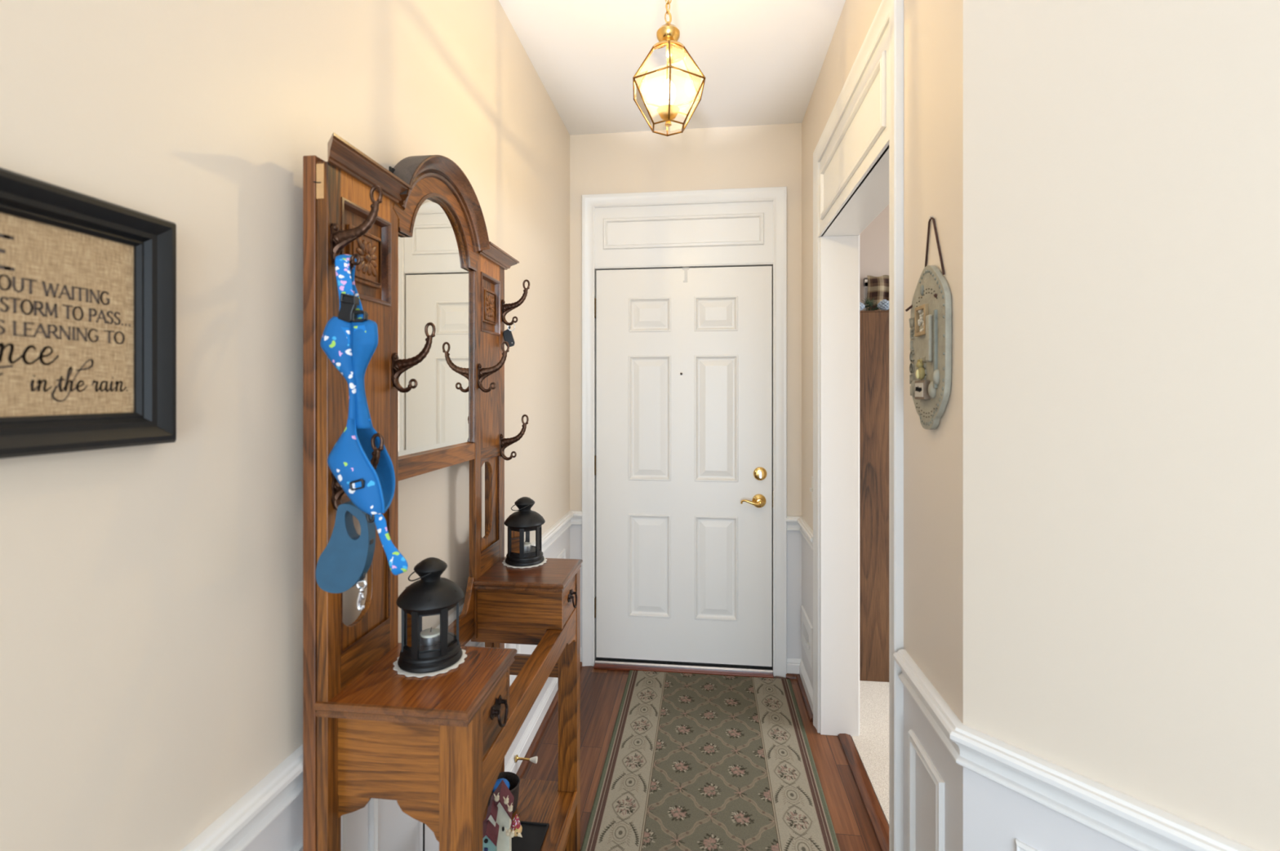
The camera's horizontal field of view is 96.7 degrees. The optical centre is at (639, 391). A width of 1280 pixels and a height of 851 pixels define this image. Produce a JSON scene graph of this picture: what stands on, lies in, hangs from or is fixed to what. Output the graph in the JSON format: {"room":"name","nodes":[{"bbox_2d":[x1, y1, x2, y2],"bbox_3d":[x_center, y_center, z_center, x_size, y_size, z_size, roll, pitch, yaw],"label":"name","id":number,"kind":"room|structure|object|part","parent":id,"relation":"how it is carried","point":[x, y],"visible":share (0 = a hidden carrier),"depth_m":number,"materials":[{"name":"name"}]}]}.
{"room":"entrance hallway","nodes":[
{"label":"entrance hallway","id":0,"kind":"room"},
{"bbox_2d":[0,0,569,850],"bbox_3d":[-0.764,0.040,0.003,0.100,2.780,6.230,0,0,7],"label":"wall","id":1,"kind":"structure","parent":0,"point":[151,596],"depth_m":0.83,"materials":[{"name":"paint"}]},
{"bbox_2d":[0,167,176,458],"bbox_3d":[-0.631,-0.077,0.571,0.031,0.284,0.339,0,0,7],"label":"framed piece","id":2,"kind":"object","parent":1,"relation":"attached to","point":[88,283],"visible":1,"depth_m":0.64,"materials":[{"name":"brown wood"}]},
{"bbox_2d":[180,510,582,850],"bbox_3d":[-0.682,0.660,-0.032,0.070,0.073,6.080,0,0,7],"label":"trim","id":3,"kind":"structure","parent":1,"relation":"attached to","point":[234,830],"depth_m":0.90,"materials":[{"name":"white paint"}]},
{"bbox_2d":[422,823,424,850],"bbox_3d":[-0.533,1.169,1.425,0.024,0.478,0.007,0,0,-39],"label":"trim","id":4,"kind":"structure","parent":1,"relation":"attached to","point":[423,824],"depth_m":1.42,"materials":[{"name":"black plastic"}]},
{"bbox_2d":[290,548,565,850],"bbox_3d":[-0.636,1.028,0.627,0.011,0.475,4.500,0,0,7],"label":"trim","id":5,"kind":"structure","parent":1,"relation":"attached to","point":[373,803],"depth_m":1.21,"materials":[{"name":"white paint"}]},
{"bbox_2d":[515,755,537,764],"bbox_3d":[-0.417,1.355,2.097,0.080,0.024,0.024,0,0,7],"label":"door stop","id":6,"kind":"object","parent":1,"relation":"attached to","point":[534,760],"visible":1,"depth_m":2.09,"materials":[{"name":"gold metal"}]},
{"bbox_3d":[-0.429,1.355,2.098,0.056,0.024,0.024,0,0,7],"label":"rod","id":7,"kind":"part","parent":6,"relation":"part of","materials":[{"name":"gold metal"}]},
{"bbox_2d":[504,647,582,778],"bbox_3d":[-0.682,1.386,-0.032,0.070,0.088,6.080,0,0,7],"label":"baseboard","id":8,"kind":"structure","parent":1,"relation":"attached to","point":[524,744],"depth_m":2.33,"materials":[{"name":"white paint"}]},
{"bbox_2d":[498,0,845,135],"bbox_3d":[1.403,-1.375,-0.011,4.409,0.050,6.900,0,0,7],"label":"ceiling","id":9,"kind":"structure","parent":0,"point":[761,62],"depth_m":2.29,"materials":[{"name":"white paint"}]},
{"bbox_2d":[632,0,705,136],"bbox_3d":[0.081,-1.057,1.637,0.215,0.600,0.232,0,0,7],"label":"pendant lantern","id":10,"kind":"object","parent":9,"relation":"hanging from","point":[668,50],"visible":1,"depth_m":1.62,"materials":[{"name":"gold metal"}]},
{"bbox_3d":[0.010,-0.924,1.637,0.055,0.105,0.114,0,0,0],"label":"pane","id":11,"kind":"part","parent":10,"relation":"part of","materials":[{"name":"clear glass"}]},
{"bbox_3d":[0.011,-0.816,1.637,0.056,0.112,0.114,0,0,0],"label":"pane","id":12,"kind":"part","parent":10,"relation":"part of","materials":[{"name":"clear glass"}]},
{"bbox_3d":[0.046,-0.924,1.576,0.114,0.105,0.055,0,0,30],"label":"pane","id":13,"kind":"part","parent":10,"relation":"part of","materials":[{"name":"clear glass"}]},
{"bbox_3d":[0.081,-1.198,1.637,0.017,0.287,0.017,0,0,7],"label":"cord","id":14,"kind":"part","parent":10,"relation":"part of","materials":[{"name":"gold metal"}]},
{"bbox_3d":[0.081,-1.208,1.637,0.017,0.298,0.017,0,0,22],"label":"chain","id":15,"kind":"part","parent":10,"relation":"part of","materials":[{"name":"gold metal"}]},
{"bbox_3d":[0.117,-0.816,1.699,0.114,0.112,0.056,0,0,30],"label":"pane","id":16,"kind":"part","parent":10,"relation":"part of","materials":[{"name":"clear glass"}]},
{"bbox_3d":[0.152,-0.924,1.637,0.055,0.105,0.114,0,0,0],"label":"pane","id":17,"kind":"part","parent":10,"relation":"part of","materials":[{"name":"clear glass"}]},
{"bbox_2d":[569,123,801,659],"bbox_3d":[0.297,0.040,2.966,1.329,2.780,0.100,0,0,7],"label":"wall","id":18,"kind":"structure","parent":0,"point":[762,156],"depth_m":2.92,"materials":[{"name":"paint"}]},
{"bbox_2d":[594,266,773,668],"bbox_3d":[0.217,0.382,2.923,0.922,2.035,0.094,0,0,7],"label":"door","id":19,"kind":"structure","parent":18,"relation":"in","point":[683,457],"depth_m":2.92,"materials":[{"name":"white paint"}]},
{"bbox_3d":[0.559,0.556,2.846,0.109,0.031,0.024,0,0,1],"label":"lever handle","id":20,"kind":"part","parent":19,"relation":"part of","materials":[{"name":"gold metal"}]},
{"bbox_2d":[594,200,773,670],"bbox_3d":[0.221,0.230,2.957,0.922,2.400,0.095,0,0,7],"label":"trim","id":21,"kind":"structure","parent":18,"relation":"attached to","point":[731,234],"depth_m":2.92,"materials":[{"name":"white paint"}]},
{"bbox_2d":[594,658,773,674],"bbox_3d":[0.221,1.415,2.954,0.910,0.031,0.090,0,0,7],"label":"trim","id":22,"kind":"structure","parent":18,"relation":"attached to","point":[687,666],"depth_m":2.91,"materials":[{"name":"white wood"}]},
{"bbox_2d":[593,663,773,678],"bbox_3d":[0.215,1.423,2.902,0.910,0.014,0.045,0,0,7],"label":"trim","id":23,"kind":"structure","parent":18,"relation":"attached to","point":[607,667],"depth_m":2.89,"materials":[{"name":"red wood"}]},
{"bbox_2d":[582,186,786,677],"bbox_3d":[0.216,0.201,2.914,1.046,2.458,0.021,0,0,7],"label":"trim","id":24,"kind":"structure","parent":18,"relation":"attached to","point":[778,195],"depth_m":2.90,"materials":[{"name":"white paint"}]},
{"bbox_2d":[521,666,881,850],"bbox_3d":[0.433,1.460,-0.136,2.509,0.060,6.230,0,0,7],"label":"floor","id":25,"kind":"structure","parent":0,"point":[602,691],"depth_m":2.22,"materials":[{"name":"brown wood"}]},
{"bbox_2d":[302,132,582,850],"bbox_3d":[-0.373,0.437,1.373,0.307,1.985,0.925,0,0,7],"label":"hall tree","id":26,"kind":"object","parent":25,"relation":"on","point":[429,275],"visible":0.93,"depth_m":1.13,"materials":[{"name":"brown wood"}]},
{"bbox_3d":[-0.559,0.514,0.991,0.024,1.832,0.050,0,0,7],"label":"post","id":27,"kind":"part","parent":26,"relation":"part of","materials":[{"name":"brown wood"}]},
{"bbox_3d":[-0.525,0.178,1.077,0.020,0.032,0.157,0,0,7],"label":"cross rail","id":28,"kind":"part","parent":26,"relation":"part of","materials":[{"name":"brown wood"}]},
{"bbox_2d":[315,501,375,611],"bbox_3d":[-0.486,0.273,0.942,0.087,0.180,0.026,0,0,0],"label":"leash","id":29,"kind":"object","parent":26,"relation":"hanging from","point":[346,560],"visible":0.94,"depth_m":0.93,"materials":[{"name":"blue plastic"}]},
{"bbox_2d":[320,254,408,575],"bbox_3d":[-0.443,0.030,0.949,0.150,0.533,0.114,0,0,7],"label":"harness","id":30,"kind":"object","parent":26,"relation":"hanging from","point":[349,340],"visible":0.99,"depth_m":0.93,"materials":[{"name":"blue fabric"}]},
{"bbox_3d":[-0.477,-0.152,0.935,0.025,0.018,0.016,0,0,0],"label":"buckle frame","id":31,"kind":"part","parent":30,"relation":"part of","materials":[{"name":"black plastic"}]},
{"bbox_3d":[-0.525,0.494,1.077,0.020,0.065,0.157,0,0,7],"label":"rail","id":32,"kind":"part","parent":26,"relation":"part of","materials":[{"name":"brown wood"}]},
{"bbox_3d":[-0.525,-0.366,1.077,0.019,0.048,0.157,0,0,7],"label":"burl rail","id":33,"kind":"part","parent":26,"relation":"part of","materials":[{"name":"brown wood"}]},
{"bbox_3d":[-0.500,-0.405,1.048,0.036,0.032,0.249,0,0,7],"label":"cornice","id":34,"kind":"part","parent":26,"relation":"part of","materials":[{"name":"brown wood"}]},
{"bbox_3d":[-0.401,0.537,1.062,0.271,0.024,0.242,0,0,7],"label":"box lid","id":35,"kind":"part","parent":26,"relation":"part of","materials":[{"name":"brown wood"}]},
{"bbox_2d":[393,649,466,677],"bbox_3d":[-0.408,0.523,1.110,0.136,0.002,0.134,0,0,7],"label":"doily","id":36,"kind":"object","parent":26,"relation":"on","point":[464,656],"visible":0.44,"depth_m":1.06,"materials":[{"name":"white fabric"}]},
{"bbox_2d":[395,557,463,673],"bbox_3d":[-0.408,0.423,1.110,0.124,0.196,0.124,0,0,7],"label":"candle lantern","id":37,"kind":"object","parent":36,"relation":"on","point":[433,594],"visible":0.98,"depth_m":1.07,"materials":[{"name":"black metal"}]},
{"bbox_3d":[-0.438,0.454,1.078,0.040,0.069,0.029,0,0,7],"label":"glass pane","id":38,"kind":"part","parent":37,"relation":"part of","materials":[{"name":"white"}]},
{"bbox_3d":[-0.427,0.352,1.102,0.042,0.017,0.063,0,0,-23],"label":"wire handle","id":39,"kind":"part","parent":37,"relation":"part of","materials":[{"name":"black metal"}]},
{"bbox_2d":[419,627,439,646],"bbox_3d":[-0.408,0.474,1.110,0.040,0.028,0.040,0,0,7],"label":"tealight","id":40,"kind":"object","parent":37,"relation":"in","point":[429,637],"visible":0.96,"depth_m":1.10,"materials":[{"name":"white wax"}]},
{"bbox_2d":[419,635,439,646],"bbox_3d":[-0.408,0.480,1.110,0.040,0.015,0.040,0,0,7],"label":"cup","id":41,"kind":"object","parent":40,"relation":"attached to","point":[424,640],"depth_m":1.09,"materials":[{"name":"silver metal"}]},
{"bbox_3d":[-0.408,0.455,1.110,0.101,0.091,0.106,0,0,7],"label":"frame","id":42,"kind":"part","parent":37,"relation":"part of","materials":[{"name":"black metal"}]},
{"bbox_2d":[388,166,475,481],"bbox_3d":[-0.491,-0.143,1.384,0.020,0.660,0.402,0,0,7],"label":"mirror","id":43,"kind":"object","parent":26,"relation":"attached to","point":[435,233],"depth_m":1.36,"materials":[{"name":"brown mirror"}]},
{"bbox_3d":[-0.474,-0.469,1.383,0.055,0.170,0.447,0,0,7],"label":"arch moulding","id":44,"kind":"part","parent":26,"relation":"part of","materials":[{"name":"brown wood"}]},
{"bbox_3d":[-0.309,0.989,0.983,0.060,0.882,0.046,0,0,7],"label":"leg","id":45,"kind":"part","parent":26,"relation":"part of","materials":[{"name":"brown wood"}]},
{"bbox_3d":[-0.468,0.514,1.787,0.024,1.832,0.050,0,0,7],"label":"post","id":46,"kind":"part","parent":26,"relation":"part of","materials":[{"name":"brown wood"}]},
{"bbox_3d":[-0.454,0.494,1.694,0.020,0.065,0.149,0,0,7],"label":"rail","id":47,"kind":"part","parent":26,"relation":"part of","materials":[{"name":"brown wood"}]},
{"bbox_3d":[-0.454,0.178,1.694,0.020,0.032,0.149,0,0,7],"label":"cross rail","id":48,"kind":"part","parent":26,"relation":"part of","materials":[{"name":"brown wood"}]},
{"bbox_3d":[-0.454,-0.366,1.694,0.019,0.048,0.149,0,0,7],"label":"burl rail","id":49,"kind":"part","parent":26,"relation":"part of","materials":[{"name":"brown wood"}]},
{"bbox_3d":[-0.294,0.604,1.072,0.042,0.102,0.130,0,0,7],"label":"drawer","id":50,"kind":"part","parent":26,"relation":"part of","materials":[{"name":"brown wood"}]},
{"bbox_3d":[-0.433,-0.405,1.720,0.056,0.032,0.249,0,0,7],"label":"cornice","id":51,"kind":"part","parent":26,"relation":"part of","materials":[{"name":"brown wood"}]},
{"bbox_3d":[-0.263,0.604,1.072,0.019,0.052,0.060,0,0,7],"label":"drawer pull","id":52,"kind":"part","parent":26,"relation":"part of","materials":[{"name":"brown metal"}]},
{"bbox_2d":[482,779,522,850],"bbox_3d":[-0.343,1.094,1.363,0.125,0.255,0.170,0,0,-18],"label":"figurine","id":53,"kind":"object","parent":26,"relation":"on","point":[499,829],"visible":1,"depth_m":1.37,"materials":[{"name":"teal paint"}]},
{"bbox_2d":[492,778,510,792],"bbox_3d":[-0.406,1.155,1.661,0.052,0.040,0.052,0,0,7],"label":"ball","id":54,"kind":"object","parent":53,"relation":"attached to","point":[498,781],"visible":0.39,"depth_m":1.66,"materials":[{"name":"blue rubber"}]},
{"bbox_2d":[487,772,519,814],"bbox_3d":[-0.402,1.183,1.667,0.098,0.077,0.098,0,0,7],"label":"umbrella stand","id":55,"kind":"object","parent":26,"relation":"on","point":[513,780],"visible":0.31,"depth_m":1.69,"materials":[{"name":"metal"}]},
{"bbox_2d":[502,324,515,346],"bbox_3d":[-0.413,-0.179,1.792,0.040,0.077,0.018,0,0,0],"label":"key","id":56,"kind":"object","parent":26,"relation":"hanging from","point":[508,336],"visible":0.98,"depth_m":1.79,"materials":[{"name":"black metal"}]},
{"bbox_2d":[502,557,546,568],"bbox_3d":[-0.355,0.523,1.754,0.136,0.002,0.134,0,0,7],"label":"doily","id":57,"kind":"object","parent":26,"relation":"on","point":[544,560],"visible":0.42,"depth_m":1.71,"materials":[{"name":"white fabric"}]},
{"bbox_2d":[504,497,545,566],"bbox_3d":[-0.355,0.423,1.754,0.124,0.196,0.124,0,0,7],"label":"candle lantern","id":58,"kind":"object","parent":57,"relation":"on","point":[526,520],"visible":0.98,"depth_m":1.72,"materials":[{"name":"black metal"}]},
{"bbox_3d":[-0.376,0.454,1.716,0.046,0.069,0.019,0,0,7],"label":"glass pane","id":59,"kind":"part","parent":58,"relation":"part of","materials":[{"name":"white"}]},
{"bbox_3d":[-0.372,0.352,1.742,0.042,0.017,0.063,0,0,-37],"label":"wire handle","id":60,"kind":"part","parent":58,"relation":"part of","materials":[{"name":"black metal"}]},
{"bbox_3d":[-0.355,0.455,1.754,0.102,0.091,0.106,0,0,7],"label":"frame","id":61,"kind":"part","parent":58,"relation":"part of","materials":[{"name":"black metal"}]},
{"bbox_2d":[524,541,531,551],"bbox_3d":[-0.355,0.474,1.754,0.040,0.028,0.040,0,0,7],"label":"tealight","id":62,"kind":"object","parent":58,"relation":"in","point":[527,546],"visible":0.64,"depth_m":1.74,"materials":[{"name":"white wax"}]},
{"bbox_2d":[524,544,531,551],"bbox_3d":[-0.355,0.480,1.754,0.040,0.015,0.040,0,0,7],"label":"cup","id":63,"kind":"object","parent":62,"relation":"attached to","point":[527,548],"depth_m":1.74,"materials":[{"name":"silver metal"}]},
{"bbox_2d":[482,778,573,850],"bbox_3d":[-0.371,1.232,1.385,0.258,0.020,0.817,0,0,7],"label":"shelf","id":64,"kind":"object","parent":26,"relation":"attached to","point":[544,802],"depth_m":1.67,"materials":[{"name":"brown wood"}]},
{"bbox_3d":[-0.329,0.537,1.683,0.271,0.024,0.243,0,0,7],"label":"box lid","id":65,"kind":"part","parent":26,"relation":"part of","materials":[{"name":"brown wood"}]},
{"bbox_3d":[-0.257,0.687,1.371,0.042,0.060,0.736,0,0,7],"label":"rail","id":66,"kind":"part","parent":26,"relation":"part of","materials":[{"name":"brown wood"}]},
{"bbox_2d":[511,820,549,850],"bbox_3d":[-0.339,1.218,1.525,0.148,0.007,0.168,0,0,7],"label":"drip tray","id":67,"kind":"object","parent":26,"relation":"on","point":[533,834],"visible":0.62,"depth_m":1.55,"materials":[{"name":"black plastic"}]},
{"bbox_3d":[-0.219,0.989,1.760,0.060,0.882,0.046,0,0,7],"label":"leg","id":68,"kind":"part","parent":26,"relation":"part of","materials":[{"name":"brown wood"}]},
{"bbox_3d":[-0.226,0.604,1.660,0.042,0.102,0.150,0,0,7],"label":"drawer","id":69,"kind":"part","parent":26,"relation":"part of","materials":[{"name":"brown wood"}]},
{"bbox_3d":[-0.195,0.604,1.660,0.019,0.052,0.060,0,0,7],"label":"drawer pull","id":70,"kind":"part","parent":26,"relation":"part of","materials":[{"name":"brown metal"}]},
{"bbox_2d":[580,670,839,850],"bbox_3d":[0.163,1.425,1.284,0.804,0.009,3.180,0,0,7],"label":"runner rug","id":71,"kind":"object","parent":25,"relation":"on","point":[694,762],"visible":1,"depth_m":2.11,"materials":[{"name":"fabric"}]},
{"bbox_2d":[837,733,888,850],"bbox_3d":[0.796,1.423,1.907,0.054,0.013,0.908,0,0,7],"label":"trim","id":72,"kind":"structure","parent":25,"relation":"on","point":[879,824],"depth_m":2.01,"materials":[{"name":"brown wood"}]},
{"bbox_2d":[851,680,888,826],"bbox_3d":[2.262,1.453,1.722,2.900,0.054,3.060,0,0,7],"label":"floor","id":73,"kind":"structure","parent":0,"point":[872,744],"depth_m":2.35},
{"bbox_2d":[859,310,888,682],"bbox_3d":[1.392,0.513,3.014,0.605,1.826,0.492,0,0,7],"label":"tall cabinet","id":74,"kind":"object","parent":73,"relation":"on","point":[874,324],"visible":0.06,"depth_m":2.80,"materials":[{"name":"brown wood"}]},
{"bbox_2d":[859,302,865,311],"bbox_3d":[1.094,-0.424,2.837,0.054,0.045,0.052,0,0,7],"label":"pine cone","id":75,"kind":"object","parent":74,"relation":"on","point":[862,306],"visible":0.51,"depth_m":2.82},
{"bbox_2d":[862,297,879,311],"bbox_3d":[1.154,-0.445,2.952,0.204,0.086,0.207,0,0,-41],"label":"pine garland","id":76,"kind":"object","parent":74,"relation":"on","point":[869,300],"visible":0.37,"depth_m":2.92},
{"bbox_2d":[877,299,888,310],"bbox_3d":[1.216,-0.430,2.829,0.070,0.057,0.068,0,0,7],"label":"pine cone","id":77,"kind":"object","parent":74,"relation":"on","point":[883,304],"visible":0.85,"depth_m":2.81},
{"bbox_2d":[859,204,888,311],"bbox_3d":[2.322,0.040,1.715,2.980,2.780,3.260,0,0,7],"label":"wall","id":78,"kind":"structure","parent":0,"point":[874,239],"depth_m":3.36,"materials":[{"name":"beige paint"}]},
{"bbox_2d":[863,278,867,311],"bbox_3d":[1.756,-0.095,3.311,0.870,1.150,0.020,0,0,7],"label":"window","id":79,"kind":"structure","parent":78,"relation":"in","point":[865,285],"depth_m":3.35,"materials":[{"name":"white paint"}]},
{"bbox_2d":[864,275,888,311],"bbox_3d":[1.744,-0.544,3.248,0.880,0.268,0.069,0,0,7],"label":"valance","id":80,"kind":"object","parent":78,"relation":"attached to","point":[877,286],"visible":0.08,"depth_m":3.28,"materials":[{"name":"brown fabric"}]},
{"bbox_2d":[801,0,963,850],"bbox_3d":[0.779,0.040,1.954,0.140,2.780,1.800,0,0,7],"label":"wall","id":81,"kind":"structure","parent":0,"point":[933,29],"depth_m":1.25,"materials":[{"name":"paint"}]},
{"bbox_2d":[786,658,813,722],"bbox_3d":[0.749,1.386,2.663,0.082,0.088,0.398,0,0,7],"label":"baseboard","id":82,"kind":"structure","parent":81,"relation":"attached to","point":[795,666],"depth_m":2.73,"materials":[{"name":"white paint"}]},
{"bbox_2d":[786,515,813,550],"bbox_3d":[0.749,0.660,2.663,0.082,0.073,0.398,0,0,7],"label":"trim","id":83,"kind":"structure","parent":81,"relation":"attached to","point":[794,523],"depth_m":2.78,"materials":[{"name":"white paint"}]},
{"bbox_2d":[800,604,813,668],"bbox_3d":[0.785,1.152,2.693,0.018,0.180,0.280,0,0,7],"label":"air vent","id":84,"kind":"object","parent":81,"relation":"in","point":[806,628],"visible":0.99,"depth_m":2.66,"materials":[{"name":"white metal"}]},
{"bbox_2d":[817,23,888,237],"bbox_3d":[0.701,-0.809,1.918,0.026,0.322,0.942,0,0,7],"label":"transom panel","id":85,"kind":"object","parent":81,"relation":"attached to","point":[861,136],"depth_m":1.77,"materials":[{"name":"white paint"}]},
{"bbox_2d":[819,145,888,737],"bbox_3d":[0.781,0.346,1.909,0.162,2.168,1.082,0,0,7],"label":"trim","id":86,"kind":"structure","parent":81,"relation":"attached to","point":[839,246],"depth_m":2.36,"materials":[{"name":"white paint"}]},
{"bbox_2d":[813,0,903,850],"bbox_3d":[0.694,0.201,1.919,0.021,2.458,1.066,0,0,7],"label":"trim","id":87,"kind":"structure","parent":81,"relation":"attached to","point":[891,12],"depth_m":1.44,"materials":[{"name":"white paint"}]},
{"bbox_2d":[905,216,951,429],"bbox_3d":[0.607,-0.147,1.210,0.032,0.454,0.192,0,0,7],"label":"plaque","id":88,"kind":"object","parent":81,"relation":"attached to","point":[931,315],"visible":1,"depth_m":1.18,"materials":[{"name":"green plastic"}]},
{"bbox_3d":[0.614,-0.278,1.226,0.022,0.188,0.161,0,0,4],"label":"cord","id":89,"kind":"part","parent":88,"relation":"part of","materials":[{"name":"brown fabric"}]},
{"bbox_3d":[0.602,-0.087,1.157,0.008,0.160,0.008,0,0,7],"label":"porch post","id":90,"kind":"part","parent":88,"relation":"part of","materials":[{"name":"white plastic"}]},
{"bbox_2d":[963,0,1279,850],"bbox_3d":[1.197,0.040,0.435,0.140,2.780,1.725,0,0,-38],"label":"wall","id":91,"kind":"structure","parent":0,"point":[1122,157],"depth_m":0.89,"materials":[{"name":"paint"}]},
{"bbox_2d":[908,729,1038,850],"bbox_3d":[1.047,1.025,0.529,0.167,0.480,1.801,0,0,-32],"label":"trim","id":92,"kind":"structure","parent":91,"relation":"attached to","point":[914,745],"depth_m":1.24,"materials":[{"name":"white paint"}]},
{"bbox_2d":[893,649,1257,850],"bbox_3d":[1.062,0.660,0.494,0.224,0.073,1.979,0,0,-32],"label":"trim","id":93,"kind":"structure","parent":91,"relation":"attached to","point":[1139,825],"depth_m":0.94,"materials":[{"name":"white paint"}]}
]}

